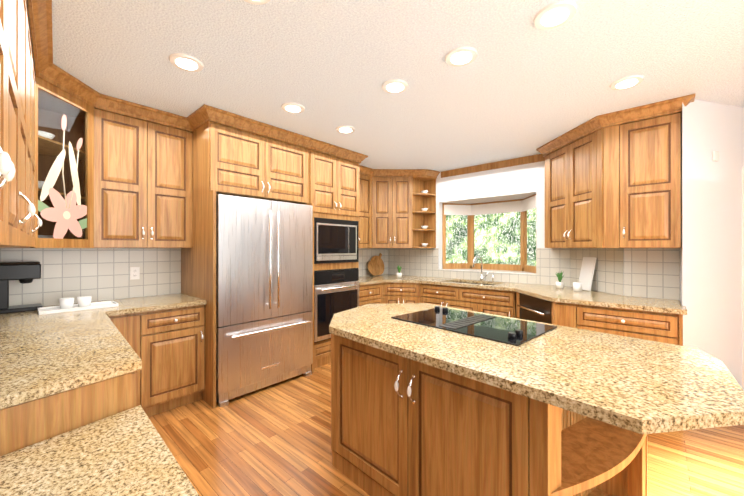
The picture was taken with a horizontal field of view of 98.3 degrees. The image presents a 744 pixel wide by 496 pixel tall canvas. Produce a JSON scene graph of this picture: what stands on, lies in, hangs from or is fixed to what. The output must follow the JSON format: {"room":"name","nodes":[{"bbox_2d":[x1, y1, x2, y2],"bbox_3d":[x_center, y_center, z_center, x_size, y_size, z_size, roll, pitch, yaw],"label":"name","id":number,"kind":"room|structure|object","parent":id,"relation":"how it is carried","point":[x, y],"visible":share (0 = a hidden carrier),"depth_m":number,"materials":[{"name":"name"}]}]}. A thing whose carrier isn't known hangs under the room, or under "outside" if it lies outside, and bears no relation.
{"room":"kitchen","nodes":[
{"label":"kitchen","id":0,"kind":"room"},
{"bbox_2d":[0,0,171,247],"bbox_3d":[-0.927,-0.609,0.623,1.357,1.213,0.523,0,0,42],"label":"upper cabinet","id":1,"kind":"object","parent":0,"relation":"attached to","point":[82,165],"depth_m":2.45,"materials":[{"name":"brown wood"}]},
{"bbox_2d":[172,124,195,247],"bbox_3d":[-2.091,-0.563,2.901,0.379,1.125,0.779,0,0,42],"label":"upper cabinet","id":2,"kind":"object","parent":0,"relation":"attached to","point":[183,202],"depth_m":3.04,"materials":[{"name":"brown wood"}]},
{"bbox_2d":[188,108,311,203],"bbox_3d":[-1.338,-0.856,3.469,0.738,0.713,1.069,0,0,42],"label":"upper cabinet","id":3,"kind":"object","parent":0,"relation":"attached to","point":[232,155],"depth_m":3.08,"materials":[{"name":"brown wood"}]},
{"bbox_2d":[312,140,359,207],"bbox_3d":[-0.708,-0.855,4.170,0.738,0.713,0.816,0,0,42],"label":"upper cabinet","id":4,"kind":"object","parent":0,"relation":"attached to","point":[335,171],"depth_m":3.90,"materials":[{"name":"brown wood"}]},
{"bbox_2d":[360,172,371,247],"bbox_3d":[-0.317,-0.560,4.877,0.374,1.125,0.754,0,0,42],"label":"upper cabinet","id":5,"kind":"object","parent":0,"relation":"attached to","point":[365,177],"depth_m":4.94,"materials":[{"name":"brown wood"}]},
{"bbox_2d":[26,0,743,171],"bbox_3d":[0.824,-1.225,2.603,10.500,0.020,14.000,0,0,42],"label":"ceiling","id":6,"kind":"structure","parent":0,"point":[521,85],"depth_m":2.12,"materials":[{"name":"white paint"}]},
{"bbox_2d":[169,53,203,71],"bbox_3d":[-1.213,-1.207,2.108,0.200,0.015,0.200,0,0,42],"label":"recessed light","id":7,"kind":"object","parent":6,"relation":"in","point":[186,62],"visible":0.96,"depth_m":2.09,"materials":[{"name":"white"}]},
{"bbox_2d":[244,0,269,4],"bbox_3d":[-0.560,-1.208,1.498,0.200,0.015,0.200,0,0,42],"label":"recessed light","id":8,"kind":"object","parent":6,"relation":"in","point":[258,2],"visible":0.95,"depth_m":1.57,"materials":[{"name":"white"}]},
{"bbox_2d":[281,102,304,112],"bbox_3d":[-0.682,-1.207,2.783,0.200,0.015,0.200,0,0,42],"label":"recessed light","id":9,"kind":"object","parent":6,"relation":"in","point":[290,107],"visible":1,"depth_m":2.76,"materials":[{"name":"white"}]},
{"bbox_2d":[336,125,354,132],"bbox_3d":[-0.269,-1.206,3.285,0.200,0.015,0.200,0,0,42],"label":"recessed light","id":10,"kind":"object","parent":6,"relation":"in","point":[345,129],"visible":0.94,"depth_m":3.26,"materials":[{"name":"white"}]},
{"bbox_2d":[382,79,407,93],"bbox_3d":[0.172,-1.207,2.415,0.200,0.015,0.200,0,0,42],"label":"recessed light","id":11,"kind":"object","parent":6,"relation":"in","point":[394,86],"visible":1,"depth_m":2.39,"materials":[{"name":"white"}]},
{"bbox_2d":[445,47,477,66],"bbox_3d":[0.565,-1.207,2.041,0.200,0.015,0.200,0,0,42],"label":"recessed light","id":12,"kind":"object","parent":6,"relation":"in","point":[460,56],"visible":0.98,"depth_m":2.02,"materials":[{"name":"white"}]},
{"bbox_2d":[533,0,576,29],"bbox_3d":[0.953,-1.208,1.680,0.200,0.015,0.200,0,0,42],"label":"recessed light","id":13,"kind":"object","parent":6,"relation":"in","point":[555,15],"visible":0.98,"depth_m":1.66,"materials":[{"name":"white"}]},
{"bbox_2d":[610,75,643,89],"bbox_3d":[1.866,-1.207,2.360,0.200,0.015,0.200,0,0,42],"label":"recessed light","id":14,"kind":"object","parent":6,"relation":"in","point":[627,82],"visible":1,"depth_m":2.34,"materials":[{"name":"white"}]},
{"bbox_2d":[148,363,743,495],"bbox_3d":[0.824,1.410,2.600,10.500,0.050,14.000,0,0,42],"label":"floor","id":15,"kind":"structure","parent":0,"point":[273,439],"depth_m":2.21,"materials":[{"name":"brown wood"}]},
{"bbox_2d":[0,369,179,455],"bbox_3d":[-1.488,0.943,1.400,1.157,0.880,0.764,0,0,42],"label":"base cabinet","id":16,"kind":"object","parent":15,"relation":"on","point":[28,425],"depth_m":1.17,"materials":[{"name":"brown wood"}]},
{"bbox_2d":[0,293,206,412],"bbox_3d":[-1.641,0.482,2.022,2.220,0.036,1.484,0,0,42],"label":"countertop","id":17,"kind":"structure","parent":16,"relation":"on","point":[44,357],"depth_m":1.77,"materials":[{"name":"beige stone"}]},
{"bbox_2d":[0,261,42,313],"bbox_3d":[-2.633,0.283,2.354,0.190,0.360,0.310,0,0,42],"label":"coffee maker","id":18,"kind":"object","parent":17,"relation":"on","point":[25,272],"visible":0.98,"depth_m":2.31,"materials":[{"name":"black plastic"}]},
{"bbox_2d":[37,296,118,314],"bbox_3d":[-2.243,0.420,2.467,0.220,0.086,0.440,0,0,42],"label":"tray","id":19,"kind":"object","parent":17,"relation":"on","point":[69,305],"visible":1,"depth_m":2.43,"materials":[{"name":"white ceramic"}]},
{"bbox_2d":[0,405,198,495],"bbox_3d":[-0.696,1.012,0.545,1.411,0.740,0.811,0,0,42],"label":"countertop","id":20,"kind":"structure","parent":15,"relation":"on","point":[126,452],"depth_m":0.96,"materials":[{"name":"stone"}]},
{"bbox_2d":[180,365,204,405],"bbox_3d":[-1.894,0.945,2.924,0.637,0.880,0.481,0,0,42],"label":"base cabinet","id":21,"kind":"object","parent":15,"relation":"on","point":[192,381],"depth_m":2.83,"materials":[{"name":"brown wood"}]},
{"bbox_2d":[216,194,312,407],"bbox_3d":[-1.265,0.460,3.408,0.876,1.852,1.010,0,0,42],"label":"fridge","id":22,"kind":"object","parent":15,"relation":"on","point":[264,293],"visible":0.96,"depth_m":3.08,"materials":[{"name":"silver metal"}]},
{"bbox_2d":[304,200,363,372],"bbox_3d":[-0.687,0.444,4.141,0.806,1.885,0.830,0,0,42],"label":"tall cabinet","id":23,"kind":"object","parent":15,"relation":"on","point":[322,349],"depth_m":3.85,"materials":[{"name":"brown wood"}]},
{"bbox_2d":[314,217,358,263],"bbox_3d":[-0.427,-0.084,3.928,0.043,0.530,0.740,0,0,42],"label":"microwave","id":24,"kind":"object","parent":23,"relation":"in","point":[336,240],"visible":0.9,"depth_m":3.89,"materials":[{"name":"black metal"}]},
{"bbox_2d":[314,268,359,342],"bbox_3d":[-0.401,0.673,3.904,0.112,0.825,0.740,0,0,42],"label":"wall oven","id":25,"kind":"object","parent":23,"relation":"in","point":[336,290],"visible":0.75,"depth_m":3.82,"materials":[{"name":"silver metal"}]},
{"bbox_2d":[359,288,386,305],"bbox_3d":[-0.232,0.947,4.724,0.703,0.880,0.642,0,0,42],"label":"base cabinet","id":26,"kind":"object","parent":15,"relation":"on","point":[366,295],"depth_m":4.57,"materials":[{"name":"brown wood"}]},
{"bbox_2d":[387,288,422,303],"bbox_3d":[0.422,0.947,5.104,1.167,0.880,0.906,0,0,42],"label":"base cabinet","id":27,"kind":"object","parent":15,"relation":"on","point":[409,295],"depth_m":4.67,"materials":[{"name":"brown wood"}]},
{"bbox_2d":[423,284,438,304],"bbox_3d":[0.958,0.947,4.783,0.334,0.880,0.667,0,0,42],"label":"base cabinet","id":28,"kind":"object","parent":15,"relation":"on","point":[431,293],"depth_m":4.51,"materials":[{"name":"brown wood"}]},
{"bbox_2d":[439,296,490,313],"bbox_3d":[1.382,1.033,4.425,0.774,0.708,0.424,0,0,42],"label":"base cabinet","id":29,"kind":"object","parent":15,"relation":"on","point":[461,302],"depth_m":4.16,"materials":[{"name":"brown wood"}]},
{"bbox_2d":[331,343,646,495],"bbox_3d":[0.547,0.944,1.813,1.508,0.880,0.931,0,0,42],"label":"kitchen island","id":30,"kind":"object","parent":15,"relation":"on","point":[424,410],"depth_m":1.48,"materials":[{"name":"brown wood"}]},
{"bbox_2d":[329,303,743,438],"bbox_3d":[0.557,0.483,1.821,2.018,0.038,1.196,0,0,42],"label":"island countertop","id":31,"kind":"structure","parent":30,"relation":"on","point":[639,386],"depth_m":1.27,"materials":[{"name":"beige stone"}]},
{"bbox_2d":[391,306,556,345],"bbox_3d":[0.602,0.447,1.999,0.530,0.033,0.830,0,0,-43],"label":"cooktop","id":32,"kind":"object","parent":31,"relation":"in","point":[515,332],"visible":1,"depth_m":1.90,"materials":[{"name":"black glass"}]},
{"bbox_2d":[491,296,510,316],"bbox_3d":[1.771,0.946,4.079,0.268,0.880,0.627,0,0,42],"label":"base cabinet","id":33,"kind":"object","parent":15,"relation":"on","point":[500,305],"depth_m":3.86,"materials":[{"name":"brown wood"}]},
{"bbox_2d":[511,300,519,318],"bbox_3d":[1.831,0.946,3.718,0.265,0.880,0.261,0,0,42],"label":"base cabinet","id":34,"kind":"object","parent":15,"relation":"on","point":[515,310],"depth_m":3.77,"materials":[{"name":"brown wood"}]},
{"bbox_2d":[517,293,551,323],"bbox_3d":[1.892,0.939,3.377,0.506,0.852,0.603,0,0,-2],"label":"dishwasher","id":35,"kind":"object","parent":34,"relation":"in","point":[532,308],"visible":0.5,"depth_m":3.34,"materials":[{"name":"grey metal"}]},
{"bbox_2d":[611,308,682,345],"bbox_3d":[2.400,0.945,2.801,0.419,0.880,0.587,0,0,42],"label":"base cabinet","id":36,"kind":"object","parent":15,"relation":"on","point":[654,319],"depth_m":2.58,"materials":[{"name":"brown wood"}]},
{"bbox_2d":[359,274,686,315],"bbox_3d":[1.214,0.484,3.997,3.826,0.036,1.494,0,0,42],"label":"countertop","id":37,"kind":"structure","parent":36,"relation":"on","point":[565,295],"depth_m":3.61,"materials":[{"name":"beige stone"}]},
{"bbox_2d":[368,253,383,275],"bbox_3d":[0.068,0.276,5.449,0.160,0.377,0.455,0,0,42],"label":"cutting boards","id":38,"kind":"object","parent":37,"relation":"on","point":[375,265],"visible":1,"depth_m":5.42,"materials":[{"name":"brown wood"}]},
{"bbox_2d":[396,266,401,277],"bbox_3d":[0.428,0.364,5.084,0.096,0.204,0.092,0,0,42],"label":"potted plant","id":39,"kind":"object","parent":37,"relation":"on","point":[399,274],"visible":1,"depth_m":5.06,"materials":[{"name":"white"}]},
{"bbox_2d":[555,271,563,287],"bbox_3d":[2.176,0.365,3.729,0.088,0.200,0.098,0,0,42],"label":"plant","id":40,"kind":"object","parent":37,"relation":"on","point":[559,284],"visible":1,"depth_m":3.71,"materials":[{"name":"green plant"}]},
{"bbox_2d":[573,257,596,290],"bbox_3d":[2.349,0.283,3.540,0.204,0.363,0.268,0,0,42],"label":"cutting board","id":41,"kind":"object","parent":37,"relation":"on","point":[586,273],"visible":1,"depth_m":3.53,"materials":[{"name":"white"}]},
{"bbox_2d":[439,284,490,299],"bbox_3d":[1.245,0.585,4.273,0.750,0.164,0.010,0,0,42],"label":"drawer","id":42,"kind":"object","parent":0,"relation":"attached to","point":[444,289],"depth_m":4.24,"materials":[{"name":"brown wood"}]},
{"bbox_2d":[427,155,545,284],"bbox_3d":[1.450,0.087,4.876,3.010,2.600,0.120,0,0,42],"label":"wall","id":43,"kind":"structure","parent":0,"point":[524,179],"depth_m":4.54,"materials":[{"name":"white paint"}]},
{"bbox_2d":[364,168,427,247],"bbox_3d":[0.296,-0.604,5.252,0.784,1.213,0.857,0,0,42],"label":"upper cabinet","id":44,"kind":"object","parent":43,"relation":"attached to","point":[399,196],"depth_m":5.03,"materials":[{"name":"brown wood"}]},
{"bbox_2d":[388,248,437,276],"bbox_3d":[0.676,0.235,5.484,1.035,0.463,0.001,0,0,42],"label":"wall tile","id":45,"kind":"structure","parent":43,"relation":"attached to","point":[417,261],"depth_m":5.45,"materials":[{"name":"white tile"}]},
{"bbox_2d":[438,270,535,283],"bbox_3d":[1.596,0.404,4.657,1.440,0.123,0.001,0,0,42],"label":"wall tile","id":46,"kind":"structure","parent":43,"relation":"attached to","point":[510,277],"depth_m":4.58,"materials":[{"name":"white tile"}]},
{"bbox_2d":[442,194,535,272],"bbox_3d":[1.816,-0.193,4.902,1.469,1.070,0.431,0,0,42],"label":"bay window","id":47,"kind":"structure","parent":43,"relation":"in","point":[521,206],"depth_m":5.11,"materials":[{"name":"brown wood"}]},
{"bbox_2d":[441,154,544,177],"bbox_3d":[1.679,-1.162,4.640,1.508,0.098,0.078,0,0,42],"label":"crown molding","id":48,"kind":"structure","parent":43,"relation":"attached to","point":[505,163],"depth_m":4.53,"materials":[{"name":"brown wood"}]},
{"bbox_2d":[536,248,569,285],"bbox_3d":[2.273,0.234,4.048,0.382,0.463,0.001,0,0,42],"label":"wall tile","id":49,"kind":"structure","parent":43,"relation":"attached to","point":[550,262],"depth_m":4.05,"materials":[{"name":"white tile"}]},
{"bbox_2d":[449,193,535,203],"bbox_3d":[1.813,-0.758,4.900,1.440,0.060,0.400,0,0,42],"label":"soffit","id":50,"kind":"structure","parent":0,"point":[495,199],"depth_m":4.83,"materials":[{"name":"white paint"}]},
{"bbox_2d":[451,269,535,273],"bbox_3d":[1.813,0.372,4.899,1.440,0.060,0.400,0,0,42],"label":"window sill","id":51,"kind":"structure","parent":0,"point":[495,270],"depth_m":4.89,"materials":[{"name":"white paint"}]},
{"bbox_2d":[571,248,623,295],"bbox_3d":[2.505,0.086,3.538,0.127,2.600,0.778,0,0,-3],"label":"wall","id":52,"kind":"structure","parent":0,"point":[623,273],"depth_m":3.15,"materials":[{"name":"white paint"}]},
{"bbox_2d":[536,110,631,247],"bbox_3d":[2.263,-0.606,3.470,0.832,1.212,0.877,0,0,42],"label":"upper cabinet","id":53,"kind":"object","parent":52,"relation":"attached to","point":[612,179],"depth_m":3.13,"materials":[{"name":"brown wood"}]},
{"bbox_2d":[570,248,622,294],"bbox_3d":[2.436,0.233,3.534,0.550,0.463,0.550,0,0,42],"label":"wall tile","id":54,"kind":"structure","parent":52,"relation":"attached to","point":[608,275],"depth_m":3.40,"materials":[{"name":"white tile"}]},
{"bbox_2d":[628,98,683,247],"bbox_3d":[2.427,-0.606,2.953,0.579,1.212,0.327,0,0,42],"label":"upper cabinet","id":55,"kind":"object","parent":52,"relation":"attached to","point":[656,128],"depth_m":2.74,"materials":[{"name":"brown wood"}]},
{"bbox_2d":[635,240,681,304],"bbox_3d":[2.717,0.085,2.984,0.596,2.600,0.100,0,0,42],"label":"wall","id":56,"kind":"structure","parent":0,"point":[680,274],"depth_m":2.87,"materials":[{"name":"white paint"}]},
{"bbox_2d":[624,248,679,299],"bbox_3d":[2.605,0.233,3.010,0.396,0.463,0.001,0,0,42],"label":"wall tile","id":57,"kind":"structure","parent":56,"relation":"attached to","point":[652,272],"depth_m":3.00,"materials":[{"name":"white tile"}]},
{"bbox_2d":[681,99,743,387],"bbox_3d":[4.665,0.085,3.228,4.500,2.600,0.100,0,0,-15],"label":"wall","id":58,"kind":"structure","parent":0,"point":[711,214],"depth_m":2.69,"materials":[{"name":"white paint"}]},
{"bbox_2d":[712,151,718,160],"bbox_3d":[2.865,-0.765,2.682,0.060,0.080,0.018,0,0,-15],"label":"switch box","id":59,"kind":"object","parent":58,"relation":"attached to","point":[715,155],"visible":0.96,"depth_m":2.67,"materials":[{"name":"white plastic"}]},
{"bbox_2d":[742,167,743,389],"bbox_3d":[3.237,0.345,2.782,0.070,2.080,0.017,0,0,-15],"label":"door frame","id":60,"kind":"structure","parent":58,"relation":"attached to","point":[743,278],"depth_m":2.77,"materials":[{"name":"white paint"}]},
{"bbox_3d":[-2.739,0.085,2.558,0.120,2.600,9.170,0,0,42],"label":"wall","id":61,"kind":"structure","parent":0,"visible":0},
{"bbox_2d":[0,248,180,305],"bbox_3d":[-3.023,0.232,2.145,0.001,0.463,3.178,0,0,42],"label":"wall tile","id":62,"kind":"structure","parent":61,"relation":"attached to","point":[98,274],"depth_m":2.81,"materials":[{"name":"white tile"}]},
{"bbox_2d":[130,267,139,279],"bbox_3d":[-2.227,0.237,3.023,0.008,0.116,0.072,0,0,42],"label":"electrical outlet","id":63,"kind":"object","parent":62,"relation":"attached to","point":[134,272],"visible":1,"depth_m":3.02,"materials":[{"name":"white plastic"}]},
{"bbox_2d":[359,248,387,275],"bbox_3d":[-0.208,0.235,5.275,0.001,0.463,1.493,0,0,42],"label":"wall tile","id":64,"kind":"structure","parent":61,"relation":"attached to","point":[366,255],"depth_m":5.44,"materials":[{"name":"white tile"}]},
{"label":"outside","id":65,"kind":"structure","parent":0,"visible":0},
{"bbox_2d":[446,208,535,265],"bbox_3d":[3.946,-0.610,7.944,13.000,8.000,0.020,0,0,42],"label":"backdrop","id":66,"kind":"structure","parent":65,"point":[497,238],"depth_m":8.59,"materials":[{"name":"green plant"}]}
]}

